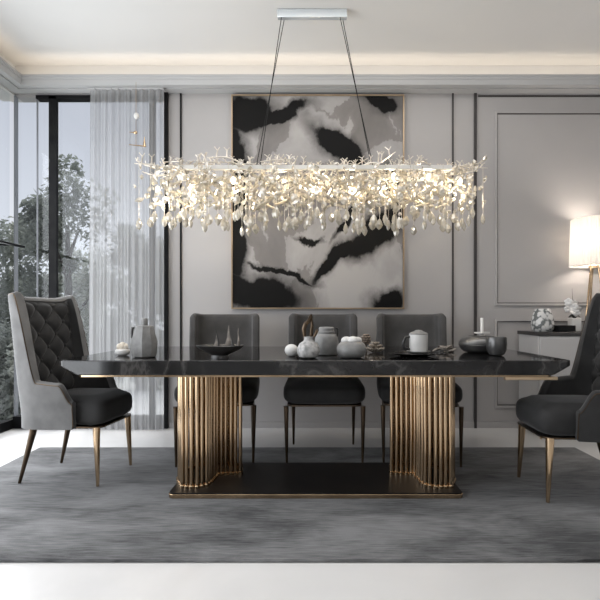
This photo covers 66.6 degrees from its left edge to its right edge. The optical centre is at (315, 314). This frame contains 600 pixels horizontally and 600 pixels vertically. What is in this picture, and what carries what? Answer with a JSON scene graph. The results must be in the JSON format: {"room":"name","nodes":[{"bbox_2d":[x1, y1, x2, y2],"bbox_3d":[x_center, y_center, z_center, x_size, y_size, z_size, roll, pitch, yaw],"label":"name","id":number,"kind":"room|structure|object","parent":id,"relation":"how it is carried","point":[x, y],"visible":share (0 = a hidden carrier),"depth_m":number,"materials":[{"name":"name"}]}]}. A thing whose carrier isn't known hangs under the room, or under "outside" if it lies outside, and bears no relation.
{"room":"dining room","nodes":[
{"label":"dining room","id":0,"kind":"room"},
{"bbox_2d":[0,94,9,100],"bbox_3d":[-1.782,-2.270,4.420,2.915,0.120,0.600,0,0,0],"label":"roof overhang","id":1,"kind":"object","parent":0,"point":[2,97],"visible":0.09,"depth_m":4.65,"materials":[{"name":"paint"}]},
{"bbox_2d":[0,83,21,101],"bbox_3d":[-2.690,-0.598,0.810,0.100,3.175,6.620,0,0,0],"label":"wall","id":2,"kind":"structure","parent":0,"point":[4,91],"depth_m":3.97,"materials":[{"name":"paint"}]},
{"bbox_2d":[0,240,24,432],"bbox_3d":[-2.603,-0.465,1.385,0.195,2.910,5.170,0,0,0],"label":"window","id":3,"kind":"structure","parent":2,"relation":"in","point":[5,425],"depth_m":3.86,"materials":[{"name":"black metal"}]},
{"bbox_2d":[0,0,599,65],"bbox_3d":[0.330,-2.235,0.760,6.140,0.100,6.720,0,0,0],"label":"ceiling","id":4,"kind":"structure","parent":0,"point":[32,32],"depth_m":3.53,"materials":[{"name":"paint"}]},
{"bbox_2d":[133,9,486,236],"bbox_3d":[-0.029,-1.381,3.267,2.544,1.609,0.494,0,0,0],"label":"chandelier","id":5,"kind":"object","parent":4,"relation":"hanging from","point":[202,184],"visible":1,"depth_m":3.20,"materials":[{"name":"metal"}]},
{"bbox_2d":[0,428,599,599],"bbox_3d":[0.330,1.040,0.760,6.140,0.100,6.720,0,0,0],"label":"floor","id":6,"kind":"structure","parent":0,"point":[18,580],"depth_m":1.73,"materials":[{"name":"white tile"}]},
{"bbox_2d":[0,447,599,561],"bbox_3d":[-0.063,0.983,2.595,3.954,0.014,1.550,0,0,0],"label":"area rug","id":7,"kind":"object","parent":6,"relation":"on","point":[57,512],"visible":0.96,"depth_m":2.22,"materials":[{"name":"grey carpet"}]},
{"bbox_2d":[8,291,131,486],"bbox_3d":[-1.470,0.421,2.801,0.572,1.110,0.560,0,0,6],"label":"armchair","id":8,"kind":"object","parent":7,"relation":"on","point":[46,332],"visible":0.96,"depth_m":2.65,"materials":[{"name":"grey fabric"}]},
{"bbox_2d":[173,313,259,466],"bbox_3d":[-0.696,0.481,3.349,0.556,0.991,0.866,0,0,-6],"label":"dining chair","id":9,"kind":"object","parent":7,"relation":"on","point":[203,327],"visible":0.5,"depth_m":3.67,"materials":[{"name":"grey fabric"}]},
{"bbox_2d":[59,346,569,498],"bbox_3d":[-0.007,0.608,2.945,2.724,0.735,1.090,0,0,0],"label":"dining table","id":10,"kind":"object","parent":7,"relation":"on","point":[210,465],"visible":0.98,"depth_m":2.51,"materials":[{"name":"black stone"}]},
{"bbox_2d":[115,342,129,355],"bbox_3d":[-1.147,0.199,2.702,0.085,0.081,0.085,0,0,0],"label":"cup","id":11,"kind":"object","parent":10,"relation":"on","point":[122,349],"visible":1,"depth_m":2.68,"materials":[{"name":"white ceramic"}]},
{"bbox_2d":[130,318,157,357],"bbox_3d":[-0.978,0.129,2.606,0.147,0.223,0.149,0,0,0],"label":"stoneware flagon","id":12,"kind":"object","parent":10,"relation":"on","point":[143,343],"visible":0.99,"depth_m":2.56,"materials":[{"name":"grey ceramic"}]},
{"bbox_2d":[196,326,243,358],"bbox_3d":[-0.536,0.148,2.545,0.268,0.184,0.188,0,0,0],"label":"bowl","id":13,"kind":"object","parent":10,"relation":"on","point":[217,350],"visible":1,"depth_m":2.51,"materials":[{"name":"black ceramic"}]},
{"bbox_2d":[285,344,296,356],"bbox_3d":[-0.142,0.204,2.637,0.079,0.072,0.072,0,0,0],"label":"decorative ball","id":14,"kind":"object","parent":10,"relation":"on","point":[291,349],"visible":0.97,"depth_m":2.61,"materials":[{"name":"white ceramic"}]},
{"bbox_2d":[297,314,319,358],"bbox_3d":[-0.042,0.117,2.545,0.130,0.246,0.129,0,0,0],"label":"bud vase","id":15,"kind":"object","parent":10,"relation":"on","point":[307,349],"visible":1,"depth_m":2.52,"materials":[{"name":"grey ceramic"}]},
{"bbox_2d":[315,327,338,355],"bbox_3d":[0.063,0.155,2.736,0.144,0.170,0.144,0,0,0],"label":"jar","id":16,"kind":"object","parent":10,"relation":"on","point":[326,338],"visible":0.88,"depth_m":2.68,"materials":[{"name":"grey ceramic"}]},
{"bbox_2d":[336,342,365,357],"bbox_3d":[0.201,0.195,2.575,0.169,0.090,0.169,0,0,0],"label":"bowl","id":17,"kind":"object","parent":10,"relation":"on","point":[344,349],"visible":0.94,"depth_m":2.51,"materials":[{"name":"grey ceramic"}]},
{"bbox_2d":[341,336,348,341],"bbox_3d":[0.172,0.143,2.569,0.062,0.044,0.046,0,0,0],"label":"stone ball","id":18,"kind":"object","parent":17,"relation":"in","point":[344,339],"visible":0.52,"depth_m":2.55,"materials":[{"name":"white stone"}]},
{"bbox_2d":[348,336,358,341],"bbox_3d":[0.206,0.143,2.558,0.066,0.047,0.049,0,0,0],"label":"stone ball","id":19,"kind":"object","parent":17,"relation":"in","point":[352,338],"visible":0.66,"depth_m":2.54,"materials":[{"name":"white stone"}]},
{"bbox_2d":[361,334,370,351],"bbox_3d":[0.330,0.182,2.998,0.069,0.116,0.070,0,0,0],"label":"seed pod","id":20,"kind":"object","parent":10,"relation":"on","point":[366,338],"visible":0.92,"depth_m":2.98,"materials":[{"name":"brown plant"}]},
{"bbox_2d":[366,342,384,352],"bbox_3d":[0.381,0.205,2.917,0.121,0.069,0.095,0,0,0],"label":"dried flower","id":21,"kind":"object","parent":10,"relation":"on","point":[375,347],"visible":1,"depth_m":2.90,"materials":[{"name":"brown plant"}]},
{"bbox_2d":[388,351,439,356],"bbox_3d":[0.574,0.230,2.669,0.298,0.020,0.239,0,0,0],"label":"dinner plate","id":22,"kind":"object","parent":10,"relation":"on","point":[400,353],"visible":0.87,"depth_m":2.61,"materials":[{"name":"black ceramic"}]},
{"bbox_2d":[402,330,430,353],"bbox_3d":[0.597,0.159,2.666,0.149,0.146,0.140,0,0,-44],"label":"cup","id":23,"kind":"object","parent":22,"relation":"on","point":[418,339],"visible":0.94,"depth_m":2.63,"materials":[{"name":"white ceramic"}]},
{"bbox_2d":[433,345,455,351],"bbox_3d":[0.834,0.218,2.955,0.133,0.048,0.101,0,0,-8],"label":"bunch","id":24,"kind":"object","parent":10,"relation":"on","point":[450,348],"visible":1,"depth_m":2.93,"materials":[{"name":"plant"}]},
{"bbox_2d":[458,335,489,352],"bbox_3d":[1.050,0.187,2.918,0.264,0.106,0.264,0,0,0],"label":"bowl","id":25,"kind":"object","parent":10,"relation":"on","point":[471,343],"visible":0.54,"depth_m":2.83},
{"bbox_2d":[474,318,489,334],"bbox_3d":[1.196,0.130,3.287,0.108,0.219,0.108,0,0,0],"label":"pillar candle","id":26,"kind":"object","parent":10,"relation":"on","point":[481,332],"visible":0.57,"depth_m":3.28,"materials":[{"name":"white wax"}]},
{"bbox_2d":[486,336,506,355],"bbox_3d":[1.070,0.185,2.702,0.118,0.110,0.118,0,0,0],"label":"bowl","id":27,"kind":"object","parent":10,"relation":"on","point":[495,346],"visible":1,"depth_m":2.66,"materials":[{"name":"grey ceramic"}]},
{"bbox_2d":[283,313,365,462],"bbox_3d":[0.056,0.481,3.348,0.556,0.991,0.866,0,0,0],"label":"dining chair","id":28,"kind":"object","parent":7,"relation":"on","point":[298,391],"visible":0.64,"depth_m":3.00,"materials":[{"name":"grey fabric"}]},
{"bbox_2d":[376,313,463,466],"bbox_3d":[0.728,0.481,3.349,0.556,0.991,0.866,0,0,6],"label":"dining chair","id":29,"kind":"object","parent":7,"relation":"on","point":[391,329],"visible":0.52,"depth_m":3.65,"materials":[{"name":"grey fabric"}]},
{"bbox_2d":[516,293,599,502],"bbox_3d":[1.486,0.421,2.545,0.629,1.110,0.560,0,0,2],"label":"armchair","id":30,"kind":"object","parent":7,"relation":"on","point":[567,407],"visible":1,"depth_m":2.54,"materials":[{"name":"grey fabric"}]},
{"bbox_2d":[517,331,581,438],"bbox_3d":[2.382,0.562,3.779,1.259,0.855,0.390,0,0,0],"label":"sideboard","id":31,"kind":"object","parent":6,"relation":"on","point":[563,345],"visible":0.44,"depth_m":3.60,"materials":[{"name":"paint"}]},
{"bbox_2d":[531,309,554,331],"bbox_3d":[1.868,0.042,3.760,0.178,0.186,0.178,0,0,0],"label":"jar","id":32,"kind":"object","parent":31,"relation":"on","point":[542,320],"visible":0.98,"depth_m":3.69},
{"bbox_2d":[553,325,575,331],"bbox_3d":[2.012,0.109,3.700,0.137,0.051,0.100,0,0,0],"label":"box","id":33,"kind":"object","parent":31,"relation":"on","point":[557,328],"visible":0.86,"depth_m":3.65,"materials":[{"name":"metal"}]},
{"bbox_2d":[564,293,581,330],"bbox_3d":[2.140,-0.044,3.795,0.152,0.358,0.085,0,0,0],"label":"potted orchid","id":34,"kind":"object","parent":31,"relation":"on","point":[571,306],"visible":1,"depth_m":3.78,"materials":[{"name":"white plant"}]},
{"bbox_2d":[569,215,599,316],"bbox_3d":[2.317,-0.336,3.800,0.368,0.929,0.368,0,0,0],"label":"table lamp","id":35,"kind":"object","parent":31,"relation":"on","point":[584,246],"visible":0.98,"depth_m":3.71,"materials":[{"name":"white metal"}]},
{"bbox_2d":[15,94,599,420],"bbox_3d":[0.330,-0.598,4.060,5.940,3.175,0.120,0,0,0],"label":"wall","id":36,"kind":"structure","parent":0,"point":[549,164],"depth_m":4.00,"materials":[{"name":"paint"}]},
{"bbox_2d":[13,95,89,428],"bbox_3d":[-1.984,-0.465,4.010,1.318,2.910,0.080,0,0,0],"label":"window","id":37,"kind":"structure","parent":36,"relation":"in","point":[53,100],"depth_m":3.98,"materials":[{"name":"black metal"}]},
{"bbox_2d":[87,87,164,429],"bbox_3d":[-1.626,-0.478,3.900,0.653,2.921,0.039,0,0,0],"label":"sheer curtain","id":38,"kind":"object","parent":36,"relation":"hanging from","point":[126,262],"visible":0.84,"depth_m":3.90,"materials":[{"name":"fabric"}]},
{"bbox_2d":[129,113,145,146],"bbox_3d":[-1.487,-1.670,3.800,0.142,0.540,0.043,0,0,0],"label":"hanging ornament","id":39,"kind":"object","parent":36,"relation":"hanging from","point":[136,115],"visible":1,"depth_m":3.79,"materials":[{"name":"gold metal"}]},
{"bbox_2d":[164,92,168,428],"bbox_3d":[-1.309,-0.475,3.986,0.032,2.930,0.032,0,0,0],"label":"trim","id":40,"kind":"structure","parent":36,"relation":"attached to","point":[166,95],"depth_m":3.97,"materials":[{"name":"black metal"}]},
{"bbox_2d":[180,93,181,345],"bbox_3d":[-1.184,-0.475,3.995,0.014,2.930,0.014,0,0,0],"label":"trim","id":41,"kind":"structure","parent":36,"relation":"attached to","point":[180,93],"depth_m":3.99,"materials":[{"name":"black metal"}]},
{"bbox_2d":[0,53,599,93],"bbox_3d":[0.330,-1.984,0.750,5.940,0.088,6.500,0,0,0],"label":"trim","id":42,"kind":"structure","parent":36,"relation":"attached to","point":[16,82],"depth_m":3.85,"materials":[{"name":"paint"}]},
{"bbox_2d":[231,94,403,308],"bbox_3d":[0.015,-0.985,3.980,1.504,1.864,0.040,0,0,0],"label":"framed painting","id":43,"kind":"object","parent":36,"relation":"attached to","point":[313,267],"visible":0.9,"depth_m":3.97,"materials":[{"name":"paint"}]},
{"bbox_2d":[169,421,517,427],"bbox_3d":[1.008,0.961,3.994,4.585,0.058,0.013,0,0,0],"label":"baseboard","id":44,"kind":"structure","parent":36,"relation":"attached to","point":[245,424],"depth_m":3.99,"materials":[{"name":"paint"}]},
{"bbox_2d":[452,93,453,345],"bbox_3d":[1.198,-0.475,3.995,0.013,2.930,0.014,0,0,0],"label":"trim","id":45,"kind":"structure","parent":36,"relation":"attached to","point":[452,93],"depth_m":3.99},
{"bbox_2d":[474,93,476,427],"bbox_3d":[1.395,-0.475,3.993,0.023,2.930,0.018,0,0,0],"label":"trim","id":46,"kind":"structure","parent":36,"relation":"attached to","point":[475,94],"depth_m":3.98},
{"bbox_2d":[478,95,599,96],"bbox_3d":[2.361,-1.918,3.997,1.879,0.012,0.009,0,0,0],"label":"trim","id":47,"kind":"structure","parent":36,"relation":"attached to","point":[478,95],"depth_m":3.99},
{"bbox_2d":[495,319,584,407],"bbox_3d":[2.373,0.423,3.994,1.614,0.775,0.015,0,0,0],"label":"trim","id":48,"kind":"structure","parent":36,"relation":"attached to","point":[496,320],"depth_m":3.99,"materials":[{"name":"paint"}]},
{"bbox_2d":[495,111,599,304],"bbox_3d":[2.373,-0.934,3.994,1.614,1.700,0.015,0,0,0],"label":"trim","id":49,"kind":"structure","parent":36,"relation":"attached to","point":[496,112],"depth_m":3.99,"materials":[{"name":"paint"}]},
{"label":"outside","id":50,"kind":"structure","parent":0,"visible":0},
{"bbox_3d":[-2.000,1.290,10.000,28.000,0.100,32.000,0,0,0],"label":"ground","id":51,"kind":"structure","parent":50,"visible":0},
{"bbox_2d":[0,236,10,322],"bbox_3d":[-7.890,-0.314,10.419,2.620,3.479,2.584,0,0,0],"label":"tree","id":52,"kind":"object","parent":51,"relation":"on","point":[10,236],"visible":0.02,"depth_m":10.53,"materials":[{"name":"green plant"}]},
{"bbox_2d":[0,317,18,403],"bbox_3d":[-4.068,0.751,6.224,1.393,1.435,1.501,0,0,0],"label":"bush","id":53,"kind":"object","parent":51,"relation":"on","point":[6,338],"visible":0.17,"depth_m":5.92,"materials":[{"name":"green plant"}]},
{"bbox_2d":[0,343,20,419],"bbox_3d":[-3.424,0.858,5.608,1.027,1.047,1.100,0,0,-43],"label":"bush","id":54,"kind":"object","parent":51,"relation":"on","point":[6,410],"visible":0.12,"depth_m":5.27,"materials":[{"name":"green plant"}]},
{"bbox_2d":[0,216,88,367],"bbox_3d":[-5.397,-0.271,8.724,2.758,3.392,2.329,0,0,0],"label":"tree","id":55,"kind":"object","parent":51,"relation":"on","point":[7,252],"visible":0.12,"depth_m":8.18,"materials":[{"name":"green plant"}]},
{"bbox_2d":[0,154,89,371],"bbox_3d":[-4.131,-0.673,7.484,2.034,3.831,2.014,0,0,-40],"label":"tree","id":56,"kind":"object","parent":51,"relation":"on","point":[67,265],"visible":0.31,"depth_m":7.15,"materials":[{"name":"green plant"}]},
{"bbox_2d":[41,243,88,346],"bbox_3d":[-6.677,-0.187,13.137,2.971,3.836,3.596,0,0,-25],"label":"tree","id":57,"kind":"object","parent":51,"relation":"on","point":[78,252],"visible":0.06,"depth_m":12.78,"materials":[{"name":"green plant"}]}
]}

